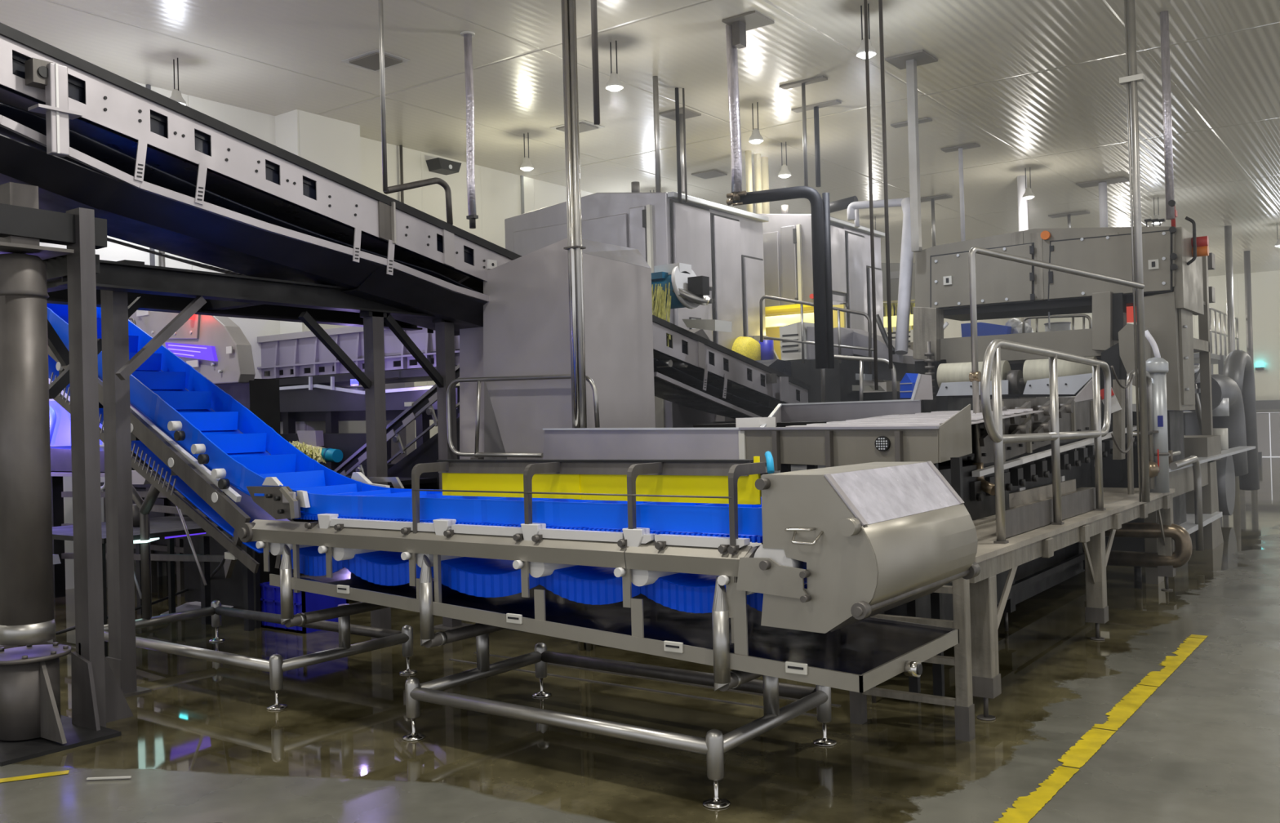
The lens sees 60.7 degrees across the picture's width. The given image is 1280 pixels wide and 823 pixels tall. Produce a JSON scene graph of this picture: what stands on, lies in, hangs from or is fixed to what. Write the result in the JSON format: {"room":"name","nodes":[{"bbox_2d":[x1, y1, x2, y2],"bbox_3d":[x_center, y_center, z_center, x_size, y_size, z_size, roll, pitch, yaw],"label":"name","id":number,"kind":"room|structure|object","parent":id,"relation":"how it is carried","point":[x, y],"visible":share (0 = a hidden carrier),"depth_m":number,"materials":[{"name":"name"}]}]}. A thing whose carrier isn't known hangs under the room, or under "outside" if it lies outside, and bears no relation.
{"room":"factory floor","nodes":[
{"label":"factory floor","id":0,"kind":"room"},
{"bbox_2d":[275,109,365,433],"bbox_3d":[-3.856,-0.899,13.312,0.420,5.300,0.930,-2,-1,36],"label":"wall pillar","id":1,"kind":"structure","parent":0,"point":[333,144],"depth_m":13.10,"materials":[{"name":"white paint"}]},
{"bbox_2d":[39,80,1009,589],"bbox_3d":[-0.548,-0.951,18.343,0.230,5.300,43.000,-2,-1,36],"label":"wall","id":2,"kind":"structure","parent":0,"point":[497,193],"depth_m":14.78,"materials":[{"name":"white paint"}]},
{"bbox_2d":[425,157,461,175],"bbox_3d":[-2.712,-3.388,15.123,0.260,0.140,0.440,-2,-1,36],"label":"wall speaker","id":3,"kind":"object","parent":2,"relation":"attached to","point":[437,165],"visible":1,"depth_m":15.02,"materials":[{"name":"black plastic"}]},
{"bbox_2d":[0,456,1279,822],"bbox_3d":[7.442,1.501,12.663,21.000,0.126,43.200,-2,-1,36],"label":"floor","id":4,"kind":"structure","parent":0,"point":[205,744],"depth_m":5.34,"materials":[{"name":"concrete"}]},
{"bbox_2d":[0,769,69,782],"bbox_3d":[-2.930,1.662,4.886,0.392,0.001,0.604,-2,-1,36],"label":"floor marking","id":5,"kind":"object","parent":4,"relation":"on","point":[61,772],"depth_m":4.96,"materials":[{"name":"yellow paint"}]},
{"bbox_2d":[0,182,121,766],"bbox_3d":[-3.164,0.258,5.595,0.730,2.835,0.580,-2,-1,36],"label":"round column","id":6,"kind":"structure","parent":4,"relation":"on","point":[32,724],"depth_m":5.50,"materials":[{"name":"metal"}]},
{"bbox_2d":[48,400,151,597],"bbox_3d":[-5.068,0.818,10.150,1.583,1.885,0.600,-2,-1,36],"label":"machine","id":7,"kind":"object","parent":4,"relation":"on","point":[60,418],"visible":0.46,"depth_m":10.35,"materials":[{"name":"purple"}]},
{"bbox_2d":[55,551,227,635],"bbox_3d":[-3.868,1.301,8.399,1.154,0.792,3.925,-1,0,-24],"label":"cable","id":8,"kind":"object","parent":4,"relation":"on","point":[222,562],"visible":0.48,"depth_m":8.44,"materials":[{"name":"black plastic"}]},
{"bbox_2d":[53,470,254,631],"bbox_3d":[-4.384,1.117,9.128,3.176,1.237,0.550,-2,-1,36],"label":"frame","id":9,"kind":"object","parent":4,"relation":"on","point":[204,557],"visible":0.3,"depth_m":8.79,"materials":[{"name":"grey metal"}]},
{"bbox_2d":[52,504,261,657],"bbox_3d":[-3.782,1.213,8.355,1.476,1.000,1.290,-2,-1,36],"label":"table","id":10,"kind":"object","parent":4,"relation":"on","point":[169,527],"visible":0.38,"depth_m":8.36,"materials":[{"name":"paint"}]},
{"bbox_2d":[164,532,205,538],"bbox_3d":[-3.373,0.908,8.109,0.195,0.015,0.520,-2,0,27],"label":"lamp","id":11,"kind":"object","parent":10,"relation":"on","point":[167,535],"depth_m":7.92,"materials":[{"name":"purple"}]},
{"bbox_2d":[160,601,233,615],"bbox_3d":[-3.646,1.714,9.949,0.726,0.011,1.646,-2,0,20],"label":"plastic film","id":12,"kind":"object","parent":4,"relation":"on","point":[192,605],"visible":0.21,"depth_m":9.56,"materials":[{"name":"grey"}]},
{"bbox_2d":[128,310,280,608],"bbox_3d":[-4.011,0.368,9.935,1.793,2.725,0.492,-2,-1,36],"label":"machine","id":13,"kind":"object","parent":4,"relation":"on","point":[215,347],"visible":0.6,"depth_m":9.56,"materials":[{"name":"grey paint"}]},
{"bbox_2d":[0,203,472,730],"bbox_3d":[-2.508,0.301,7.271,1.399,2.740,3.922,-2,-1,36],"label":"support frame","id":14,"kind":"object","parent":4,"relation":"on","point":[83,282],"visible":0.84,"depth_m":6.47,"materials":[{"name":"paint"}]},
{"bbox_2d":[0,22,808,419],"bbox_3d":[-1.003,-0.896,9.079,1.162,2.718,11.501,-2,-1,36],"label":"conveyor","id":15,"kind":"object","parent":14,"relation":"on","point":[166,175],"visible":0.7,"depth_m":6.71,"materials":[{"name":"metal"}]},
{"bbox_2d":[383,177,453,224],"bbox_3d":[-1.658,-1.625,8.165,0.076,0.348,0.794,-2,0,26],"label":"pipe","id":16,"kind":"object","parent":15,"relation":"attached to","point":[439,181],"visible":0.96,"depth_m":8.33,"materials":[{"name":"grey metal"}]},
{"bbox_2d":[755,359,791,376],"bbox_3d":[1.613,-0.345,12.822,0.700,0.466,1.792,-2,-1,36],"label":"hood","id":17,"kind":"object","parent":15,"relation":"attached to","point":[784,366],"depth_m":12.18,"materials":[{"name":"grey metal"}]},
{"bbox_2d":[446,373,599,459],"bbox_3d":[-0.691,0.477,7.748,1.888,1.498,0.090,-2,-1,36],"label":"guard rail","id":18,"kind":"object","parent":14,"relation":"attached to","point":[476,454],"visible":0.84,"depth_m":8.03,"materials":[{"name":"metal"}]},
{"bbox_2d":[100,475,436,596],"bbox_3d":[-3.635,1.196,10.656,3.500,1.060,1.500,-2,-1,36],"label":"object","id":19,"kind":"object","parent":4,"relation":"on","point":[159,546],"visible":0.13,"depth_m":10.41,"materials":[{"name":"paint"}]},
{"bbox_2d":[333,364,459,489],"bbox_3d":[-2.211,0.508,10.567,2.248,1.959,0.650,-2,-1,36],"label":"conveyor","id":20,"kind":"object","parent":19,"relation":"attached to","point":[427,452],"visible":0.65,"depth_m":10.21,"materials":[{"name":"metal"}]},
{"bbox_2d":[259,582,348,633],"bbox_3d":[-2.642,1.512,8.577,0.569,0.345,0.432,-2,-1,36],"label":"crate","id":21,"kind":"object","parent":4,"relation":"on","point":[304,602],"visible":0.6,"depth_m":8.43,"materials":[{"name":"blue plastic"}]},
{"bbox_2d":[288,440,342,471],"bbox_3d":[-3.482,1.019,11.690,0.761,1.421,0.247,-2,-1,36],"label":"roll","id":22,"kind":"object","parent":4,"relation":"on","point":[331,458],"visible":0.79,"depth_m":11.53,"materials":[{"name":"teal plastic"}]},
{"bbox_2d":[280,430,395,475],"bbox_3d":[-3.423,0.945,12.002,2.125,1.571,0.670,-2,-1,36],"label":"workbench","id":23,"kind":"object","parent":4,"relation":"on","point":[348,444],"visible":0.2,"depth_m":11.64,"materials":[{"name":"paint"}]},
{"bbox_2d":[257,325,459,448],"bbox_3d":[-3.198,0.405,12.098,4.381,2.640,1.540,-2,-1,36],"label":"shaker","id":24,"kind":"object","parent":4,"relation":"on","point":[326,397],"visible":0.48,"depth_m":12.08,"materials":[{"name":"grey metal"}]},
{"bbox_2d":[257,350,459,368],"bbox_3d":[-3.193,-0.551,11.884,4.071,0.020,0.060,-2,-1,36],"label":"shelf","id":25,"kind":"object","parent":24,"relation":"attached to","point":[402,355],"depth_m":12.06,"materials":[{"name":"grey metal"}]},
{"bbox_2d":[385,368,415,463],"bbox_3d":[-3.773,0.206,14.057,2.400,3.097,0.150,-2,-1,36],"label":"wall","id":26,"kind":"structure","parent":4,"relation":"on","point":[407,434],"depth_m":13.36,"materials":[{"name":"metal"}]},
{"bbox_2d":[47,302,980,808],"bbox_3d":[-1.994,0.088,6.586,7.744,3.126,1.202,-2,-1,35],"label":"conveyor","id":27,"kind":"object","parent":4,"relation":"on","point":[668,558],"visible":0.94,"depth_m":4.96,"materials":[{"name":"blue plastic"}]},
{"bbox_2d":[573,474,760,504],"bbox_3d":[0.094,0.336,4.806,0.997,0.125,0.005,-2,-1,36],"label":"curtain","id":28,"kind":"object","parent":27,"relation":"hanging from","point":[708,485],"depth_m":4.77,"materials":[{"name":"plastic"}]},
{"bbox_2d":[753,456,760,504],"bbox_3d":[0.485,0.284,4.516,0.020,0.197,0.016,-2,-1,36],"label":"curtain","id":29,"kind":"object","parent":27,"relation":"hanging from","point":[757,493],"depth_m":4.51,"materials":[{"name":"yellow plastic"}]},
{"bbox_2d":[760,461,977,633],"bbox_3d":[0.965,0.524,4.481,0.489,0.589,1.055,-2,-1,36],"label":"hood","id":30,"kind":"object","parent":27,"relation":"attached to","point":[915,536],"depth_m":4.13,"materials":[{"name":"metal"}]},
{"bbox_2d":[457,237,655,631],"bbox_3d":[-0.688,0.190,8.408,1.453,2.881,1.025,-2,-1,36],"label":"machine housing","id":31,"kind":"object","parent":4,"relation":"on","point":[525,331],"visible":0.5,"depth_m":7.96,"materials":[{"name":"metal"}]},
{"bbox_2d":[504,181,768,427],"bbox_3d":[0.146,-0.512,13.923,2.840,4.320,2.389,-2,-1,36],"label":"machine housing","id":32,"kind":"object","parent":4,"relation":"on","point":[722,243],"visible":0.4,"depth_m":13.02,"materials":[{"name":"metal"}]},
{"bbox_2d":[651,262,731,346],"bbox_3d":[-0.022,0.129,10.677,1.791,3.001,0.684,-2,-1,36],"label":"motor","id":33,"kind":"object","parent":4,"relation":"on","point":[676,285],"visible":0.26,"depth_m":10.19,"materials":[{"name":"white metal"}]},
{"bbox_2d":[731,335,778,360],"bbox_3d":[1.443,0.323,13.590,0.800,2.576,0.755,-2,-1,36],"label":"roll","id":34,"kind":"object","parent":4,"relation":"on","point":[754,349],"visible":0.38,"depth_m":13.45,"materials":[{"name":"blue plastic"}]},
{"bbox_2d":[542,373,1044,696],"bbox_3d":[1.074,0.664,7.412,2.885,1.824,2.005,-2,-1,36],"label":"conveyor","id":35,"kind":"object","parent":4,"relation":"on","point":[878,430],"visible":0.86,"depth_m":6.61,"materials":[{"name":"metal"}]},
{"bbox_2d":[874,435,890,451],"bbox_3d":[1.336,0.177,6.013,0.084,0.083,0.024,-2,-1,36],"label":"vent","id":36,"kind":"object","parent":35,"relation":"attached to","point":[882,443],"depth_m":6.00,"materials":[{"name":"metal"}]},
{"bbox_2d":[764,303,845,359],"bbox_3d":[1.489,0.120,14.919,2.600,3.000,0.750,-2,-1,36],"label":"machine","id":37,"kind":"object","parent":4,"relation":"on","point":[776,317],"visible":0.18,"depth_m":14.44,"materials":[{"name":"metal"}]},
{"bbox_2d":[768,321,859,408],"bbox_3d":[1.998,0.287,12.469,0.900,2.602,0.510,-2,-1,36],"label":"machine","id":38,"kind":"object","parent":4,"relation":"on","point":[840,380],"visible":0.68,"depth_m":12.27,"materials":[{"name":"metal"}]},
{"bbox_2d":[759,295,873,373],"bbox_3d":[1.945,-0.862,12.066,1.419,0.956,0.036,-2,-1,36],"label":"walkway railing","id":39,"kind":"object","parent":38,"relation":"attached to","point":[802,341],"visible":0.95,"depth_m":12.11,"materials":[{"name":"grey metal"}]},
{"bbox_2d":[847,197,913,355],"bbox_3d":[2.830,-1.535,12.400,0.531,1.850,1.253,-1,0,-16],"label":"pipe","id":40,"kind":"object","parent":38,"relation":"attached to","point":[903,317],"visible":0.78,"depth_m":12.03,"materials":[{"name":"grey metal"}]},
{"bbox_2d":[834,314,924,400],"bbox_3d":[2.691,0.239,12.526,1.143,2.661,0.800,-2,-1,36],"label":"machine","id":41,"kind":"object","parent":4,"relation":"on","point":[905,363],"visible":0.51,"depth_m":12.32,"materials":[{"name":"metal"}]},
{"bbox_2d":[881,262,924,391],"bbox_3d":[4.427,-0.456,18.339,1.077,4.043,1.150,-2,-1,36],"label":"tall cabinet","id":42,"kind":"object","parent":4,"relation":"on","point":[894,267],"visible":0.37,"depth_m":17.96,"materials":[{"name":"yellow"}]},
{"bbox_2d":[848,577,975,742],"bbox_3d":[1.309,1.129,5.330,0.609,0.850,0.078,-2,-1,36],"label":"support frame","id":43,"kind":"object","parent":4,"relation":"on","point":[964,707],"visible":0.53,"depth_m":5.16,"materials":[{"name":"metal"}]},
{"bbox_2d":[899,373,937,413],"bbox_3d":[2.452,0.609,9.543,0.214,1.891,0.308,-2,-1,36],"label":"conveyor","id":44,"kind":"object","parent":4,"relation":"on","point":[907,384],"visible":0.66,"depth_m":9.46,"materials":[{"name":"blue plastic"}]},
{"bbox_2d":[960,322,1018,399],"bbox_3d":[5.126,0.123,15.762,0.747,2.810,0.500,-2,-1,36],"label":"bin","id":45,"kind":"object","parent":4,"relation":"on","point":[983,328],"visible":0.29,"depth_m":15.57,"materials":[{"name":"blue plastic"}]},
{"bbox_2d":[871,479,1175,720],"bbox_3d":[2.764,1.056,7.412,0.765,0.950,4.910,-2,-1,36],"label":"platform","id":46,"kind":"object","parent":4,"relation":"on","point":[1088,528],"visible":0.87,"depth_m":6.78,"materials":[{"name":"metal"}]},
{"bbox_2d":[980,338,1111,543],"bbox_3d":[2.527,0.144,6.641,0.080,1.074,2.631,-2,-1,36],"label":"walkway railing","id":47,"kind":"object","parent":46,"relation":"on","point":[1013,522],"visible":1,"depth_m":6.50,"materials":[{"name":"metal"}]},
{"bbox_2d":[1125,368,1155,494],"bbox_3d":[3.883,0.145,8.479,0.044,0.963,0.808,-2,-1,36],"label":"walkway railing","id":48,"kind":"object","parent":46,"relation":"on","point":[1130,433],"visible":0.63,"depth_m":8.21,"materials":[{"name":"metal"}]},
{"bbox_2d":[1144,329,1169,493],"bbox_3d":[4.144,-0.005,8.799,0.287,1.317,0.184,-1,-1,-41],"label":"pipe","id":49,"kind":"object","parent":46,"relation":"on","point":[1157,366],"visible":0.86,"depth_m":8.77,"materials":[{"name":"silver metal"}]},
{"bbox_2d":[1004,318,1045,398],"bbox_3d":[5.504,0.088,15.609,0.456,2.859,0.500,-2,-1,36],"label":"machine","id":50,"kind":"object","parent":4,"relation":"on","point":[1015,324],"visible":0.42,"depth_m":15.50,"materials":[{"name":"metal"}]},
{"bbox_2d":[1022,314,1092,398],"bbox_3d":[5.610,0.104,14.479,1.018,2.804,0.100,-2,-1,36],"label":"railing","id":51,"kind":"object","parent":4,"relation":"on","point":[1073,316],"visible":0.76,"depth_m":14.45,"materials":[{"name":"metal"}]},
{"bbox_2d":[1044,321,1072,397],"bbox_3d":[5.880,0.133,15.273,0.360,2.744,0.360,-2,-1,36],"label":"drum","id":52,"kind":"object","parent":4,"relation":"on","point":[1057,326],"visible":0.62,"depth_m":15.13,"materials":[{"name":"metal"}]},
{"bbox_2d":[912,200,1208,551],"bbox_3d":[4.141,-0.241,11.041,2.785,3.523,2.180,-2,-1,36],"label":"machine","id":53,"kind":"object","parent":4,"relation":"on","point":[1172,255],"visible":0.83,"depth_m":10.79,"materials":[{"name":"metal"}]},
{"bbox_2d":[693,377,1137,604],"bbox_3d":[2.633,0.573,9.445,2.320,1.751,4.749,-2,-1,36],"label":"conveyor","id":54,"kind":"object","parent":53,"relation":"attached to","point":[1028,464],"visible":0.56,"depth_m":8.36,"materials":[{"name":"grey metal"}]},
{"bbox_2d":[821,355,897,402],"bbox_3d":[2.134,-0.231,10.698,0.804,0.687,0.044,-2,-1,36],"label":"walkway railing","id":55,"kind":"object","parent":54,"relation":"on","point":[861,359],"visible":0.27,"depth_m":10.66,"materials":[{"name":"metal"}]},
{"bbox_2d":[992,634,1207,822],"bbox_3d":[2.125,1.528,5.104,0.115,0.001,5.520,-2,-1,36],"label":"floor marking","id":56,"kind":"object","parent":4,"relation":"on","point":[1026,806],"depth_m":5.09,"materials":[{"name":"yellow paint"}]},
{"bbox_2d":[1105,522,1192,588],"bbox_3d":[4.229,1.223,9.280,0.831,0.565,0.179,-2,0,29],"label":"pipe","id":57,"kind":"object","parent":4,"relation":"on","point":[1182,553],"visible":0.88,"depth_m":9.18,"materials":[{"name":"metal"}]},
{"bbox_2d":[1094,435,1255,584],"bbox_3d":[4.877,0.917,12.981,3.715,1.196,6.300,-2,-1,36],"label":"machine base","id":58,"kind":"object","parent":4,"relation":"on","point":[1194,475],"visible":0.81,"depth_m":11.54,"materials":[{"name":"metal"}]},
{"bbox_2d":[1179,511,1222,533],"bbox_3d":[5.464,1.130,11.007,0.380,0.050,2.400,-2,-1,36],"label":"shelf","id":59,"kind":"object","parent":58,"relation":"attached to","point":[1191,525],"depth_m":11.03,"materials":[{"name":"metal"}]},
{"bbox_2d":[1193,252,1215,435],"bbox_3d":[6.329,-0.663,12.803,0.550,2.474,1.688,-2,-1,36],"label":"gantry","id":60,"kind":"object","parent":58,"relation":"on","point":[1202,345],"visible":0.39,"depth_m":12.83,"materials":[{"name":"metal"}]},
{"bbox_2d":[1167,306,1239,411],"bbox_3d":[14.471,-0.583,28.280,1.285,3.905,5.297,-2,-1,36],"label":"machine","id":61,"kind":"object","parent":4,"relation":"on","point":[1220,359],"visible":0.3,"depth_m":27.59,"materials":[{"name":"metal"}]},
{"bbox_2d":[1182,349,1259,515],"bbox_3d":[7.210,0.314,14.791,1.677,2.303,4.308,-2,-1,36],"label":"machine","id":62,"kind":"object","parent":4,"relation":"on","point":[1233,391],"visible":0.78,"depth_m":14.71,"materials":[{"name":"metal"}]},
{"bbox_2d":[0,0,1279,276],"bbox_3d":[7.297,-3.904,12.703,21.000,0.100,43.200,-2,-1,36],"label":"ceiling","id":63,"kind":"structure","parent":0,"point":[1035,84],"depth_m":12.38,"materials":[{"name":"white metal"}]},
{"bbox_2d":[341,48,409,71],"bbox_3d":[-2.707,-3.585,11.189,0.546,0.020,0.442,-2,-1,36],"label":"cover plate","id":64,"kind":"object","parent":63,"relation":"attached to","point":[370,60],"visible":1,"depth_m":11.15,"materials":[{"name":"grey metal"}]},
{"bbox_2d":[377,0,387,191],"bbox_3d":[-1.832,-2.602,7.745,0.034,2.086,0.034,-2,-1,36],"label":"rod","id":65,"kind":"object","parent":63,"relation":"hanging from","point":[380,2],"visible":1,"depth_m":7.73,"materials":[{"name":"metal"}]},
{"bbox_2d":[460,30,478,228],"bbox_3d":[-1.629,-2.694,10.473,0.140,1.875,0.140,-2,-1,36],"label":"pipe","id":66,"kind":"object","parent":63,"relation":"hanging from","point":[468,35],"visible":1,"depth_m":10.44,"materials":[{"name":"silver metal"}]},
{"bbox_2d":[560,0,592,651],"bbox_3d":[-0.441,-1.034,7.420,0.118,5.300,0.095,-2,-1,36],"label":"pipe","id":67,"kind":"object","parent":63,"relation":"hanging from","point":[574,247],"visible":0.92,"depth_m":7.39,"materials":[{"name":"metal"}]},
{"bbox_2d":[549,120,604,133],"bbox_3d":[-0.801,-3.616,13.937,0.546,0.020,0.442,-2,-1,36],"label":"cover plate","id":68,"kind":"object","parent":63,"relation":"attached to","point":[584,126],"visible":0.61,"depth_m":13.89,"materials":[{"name":"grey metal"}]},
{"bbox_2d":[590,0,599,124],"bbox_3d":[-0.268,-2.652,6.107,0.031,2.094,0.031,-1,0,-9],"label":"pipe stub","id":69,"kind":"object","parent":63,"relation":"hanging from","point":[593,2],"visible":1,"depth_m":6.09,"materials":[{"name":"grey metal"}]},
{"bbox_2d":[605,40,623,91],"bbox_3d":[-0.257,-3.422,10.820,0.180,0.485,0.180,-2,-1,36],"label":"lamp","id":70,"kind":"object","parent":63,"relation":"hanging from","point":[614,84],"visible":1,"depth_m":10.78,"materials":[{"name":"metal"}]},
{"bbox_2d":[652,75,661,192],"bbox_3d":[0.185,-3.034,11.963,0.060,1.270,0.060,-2,-1,36],"label":"rod","id":71,"kind":"object","parent":63,"relation":"hanging from","point":[655,90],"visible":1,"depth_m":11.94,"materials":[{"name":"metal"}]},
{"bbox_2d":[675,87,681,202],"bbox_3d":[0.434,-3.022,12.400,0.044,1.300,0.044,-2,-1,36],"label":"riser pipe","id":72,"kind":"object","parent":63,"relation":"hanging from","point":[677,94],"visible":1,"depth_m":12.38,"materials":[{"name":"black metal"}]},
{"bbox_2d":[658,107,701,192],"bbox_3d":[0.502,-3.179,13.425,0.380,0.971,0.380,-2,-1,36],"label":"support pole","id":73,"kind":"object","parent":63,"relation":"hanging from","point":[670,114],"visible":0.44,"depth_m":13.38,"materials":[{"name":"grey metal"}]},
{"bbox_2d":[682,88,687,202],"bbox_3d":[0.510,-3.024,12.419,0.024,1.300,0.024,-2,-1,36],"label":"riser pipe","id":74,"kind":"object","parent":63,"relation":"attached to","point":[683,91],"visible":1,"depth_m":12.41,"materials":[{"name":"grey metal"}]},
{"bbox_2d":[725,24,746,205],"bbox_3d":[0.903,-2.831,10.451,0.200,1.736,0.104,-2,-1,36],"label":"pipe","id":75,"kind":"object","parent":63,"relation":"hanging from","point":[736,192],"visible":0.98,"depth_m":10.41,"materials":[{"name":"silver metal"}]},
{"bbox_2d":[726,186,834,368],"bbox_3d":[1.338,-1.271,10.447,0.985,1.745,0.158,-2,0,7],"label":"insulated pipe","id":76,"kind":"object","parent":75,"relation":"attached to","point":[820,207],"visible":0.98,"depth_m":10.36,"materials":[{"name":"black"}]},
{"bbox_2d":[721,10,774,48],"bbox_3d":[1.028,-3.582,10.339,0.360,0.238,0.360,-2,-1,36],"label":"bracket","id":77,"kind":"object","parent":63,"relation":"attached to","point":[740,24],"visible":1,"depth_m":10.31,"materials":[{"name":"grey metal"}]},
{"bbox_2d":[745,150,753,213],"bbox_3d":[1.540,-3.237,15.429,0.090,0.884,0.090,-2,-1,36],"label":"pipe","id":78,"kind":"object","parent":63,"relation":"hanging from","point":[748,153],"visible":0.66,"depth_m":15.39,"materials":[{"name":"beige"}]},
{"bbox_2d":[753,153,762,213],"bbox_3d":[1.694,-3.105,15.628,0.100,1.153,0.100,-2,-1,36],"label":"pipe","id":79,"kind":"object","parent":63,"relation":"hanging from","point":[757,171],"visible":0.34,"depth_m":15.59,"materials":[{"name":"beige metal"}]},
{"bbox_2d":[760,156,769,213],"bbox_3d":[1.812,-3.126,15.851,0.130,1.114,0.130,-2,-1,36],"label":"pipe","id":80,"kind":"object","parent":63,"relation":"hanging from","point":[764,160],"visible":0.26,"depth_m":15.80,"materials":[{"name":"beige metal"}]},
{"bbox_2d":[778,75,827,186],"bbox_3d":[1.853,-3.117,12.287,0.550,1.183,0.120,-2,-1,36],"label":"support pole","id":81,"kind":"object","parent":63,"relation":"hanging from","point":[803,82],"visible":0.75,"depth_m":12.27,"materials":[{"name":"grey metal"}]},
{"bbox_2d":[791,99,841,186],"bbox_3d":[2.147,-3.216,13.235,0.600,0.986,0.140,-2,-1,36],"label":"support pole","id":82,"kind":"object","parent":63,"relation":"hanging from","point":[815,107],"visible":1,"depth_m":13.21,"materials":[{"name":"grey metal"}]},
{"bbox_2d":[856,3,875,58],"bbox_3d":[2.070,-3.491,10.024,0.180,0.485,0.180,-2,-1,36],"label":"lamp","id":83,"kind":"object","parent":63,"relation":"hanging from","point":[860,53],"visible":0.77,"depth_m":10.00,"materials":[{"name":"metal"}]},
{"bbox_2d":[863,0,878,390],"bbox_3d":[1.850,-1.953,8.779,0.028,3.565,0.028,-2,-1,36],"label":"cable","id":84,"kind":"object","parent":63,"relation":"hanging from","point":[865,6],"visible":1,"depth_m":8.77,"materials":[{"name":"grey metal"}]},
{"bbox_2d":[878,0,893,368],"bbox_3d":[2.049,-2.047,9.128,0.032,3.382,0.032,-2,-1,36],"label":"cable","id":85,"kind":"object","parent":63,"relation":"hanging from","point":[880,2],"visible":1,"depth_m":9.12,"materials":[{"name":"grey metal"}]},
{"bbox_2d":[884,49,937,252],"bbox_3d":[2.906,-2.719,11.585,0.420,2.045,0.420,-2,-1,36],"label":"support pole","id":86,"kind":"object","parent":63,"relation":"hanging from","point":[909,61],"visible":1,"depth_m":11.55,"materials":[{"name":"grey metal"}]},
{"bbox_2d":[920,194,952,246],"bbox_3d":[5.143,-3.279,19.150,0.600,0.935,0.300,-2,-1,36],"label":"support pole","id":87,"kind":"object","parent":63,"relation":"hanging from","point":[931,198],"visible":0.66,"depth_m":19.12,"materials":[{"name":"grey metal"}]},
{"bbox_2d":[940,142,980,241],"bbox_3d":[4.573,-3.018,15.518,0.500,1.480,0.200,-2,-1,36],"label":"support pole","id":88,"kind":"object","parent":63,"relation":"hanging from","point":[959,148],"visible":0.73,"depth_m":15.49,"materials":[{"name":"grey metal"}]},
{"bbox_2d":[1017,175,1031,326],"bbox_3d":[6.187,-2.388,17.582,0.150,2.800,0.150,-2,-1,36],"label":"pipe","id":89,"kind":"object","parent":63,"relation":"hanging from","point":[1022,202],"visible":0.32,"depth_m":17.53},
{"bbox_2d":[1075,176,1129,227],"bbox_3d":[7.710,-3.377,18.175,0.750,0.890,0.400,-2,-1,36],"label":"support pole","id":90,"kind":"object","parent":63,"relation":"hanging from","point":[1102,184],"visible":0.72,"depth_m":18.12,"materials":[{"name":"grey metal"}]},
{"bbox_2d":[1119,0,1150,502],"bbox_3d":[3.621,-1.564,7.986,0.160,4.450,0.060,-2,-1,36],"label":"pipe","id":91,"kind":"object","parent":63,"relation":"hanging from","point":[1132,77],"visible":1,"depth_m":7.96,"materials":[{"name":"metal"}]},
{"bbox_2d":[968,246,1144,495],"bbox_3d":[2.876,-0.282,7.483,1.782,1.609,0.180,-1,-1,-33],"label":"pipe","id":92,"kind":"object","parent":91,"relation":"attached to","point":[975,376],"visible":0.87,"depth_m":7.07,"materials":[{"name":"metal"}]},
{"bbox_2d":[1160,10,1174,219],"bbox_3d":[5.026,-2.821,10.412,0.076,1.977,0.076,-2,-1,36],"label":"rod","id":93,"kind":"object","parent":63,"relation":"hanging from","point":[1164,15],"visible":1,"depth_m":10.38,"materials":[{"name":"metal"}]},
{"bbox_2d":[1224,225,1239,477],"bbox_3d":[12.492,-1.266,23.058,0.140,5.300,0.140,-2,-1,36],"label":"pipe","id":94,"kind":"object","parent":63,"relation":"hanging from","point":[1228,229],"visible":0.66,"depth_m":23.01,"materials":[{"name":"metal"}]},
{"bbox_2d":[1243,250,1253,368],"bbox_3d":[15.033,-1.306,26.912,0.140,5.300,0.140,-2,-1,36],"label":"pipe","id":95,"kind":"object","parent":63,"relation":"hanging from","point":[1246,253],"visible":0.46,"depth_m":26.86,"materials":[{"name":"grey metal"}]},
{"bbox_2d":[758,204,892,392],"bbox_3d":[2.218,-0.709,16.395,2.840,4.320,2.389,-2,-1,36],"label":"tall cabinet","id":96,"kind":"object","parent":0,"point":[787,237],"visible":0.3,"depth_m":15.27,"materials":[{"name":"metal"}]},
{"bbox_2d":[829,195,857,213],"bbox_3d":[2.688,-2.779,14.720,0.503,0.184,0.140,-2,-1,36],"label":"insulated pipe","id":97,"kind":"object","parent":96,"relation":"attached to","point":[842,204],"visible":0.52,"depth_m":14.64,"materials":[{"name":"grey metal"}]},
{"bbox_2d":[1009,270,1279,450],"bbox_3d":[20.180,-1.423,29.676,20.350,5.300,0.240,-2,-1,36],"label":"wall","id":98,"kind":"structure","parent":0,"point":[1265,286],"depth_m":31.35,"materials":[{"name":"white paint"}]},
{"bbox_2d":[1256,408,1279,456],"bbox_3d":[17.957,0.618,31.164,2.100,1.360,0.100,-2,-1,36],"label":"door","id":99,"kind":"structure","parent":98,"relation":"in","point":[1262,419],"depth_m":31.17,"materials":[{"name":"grey paint"}]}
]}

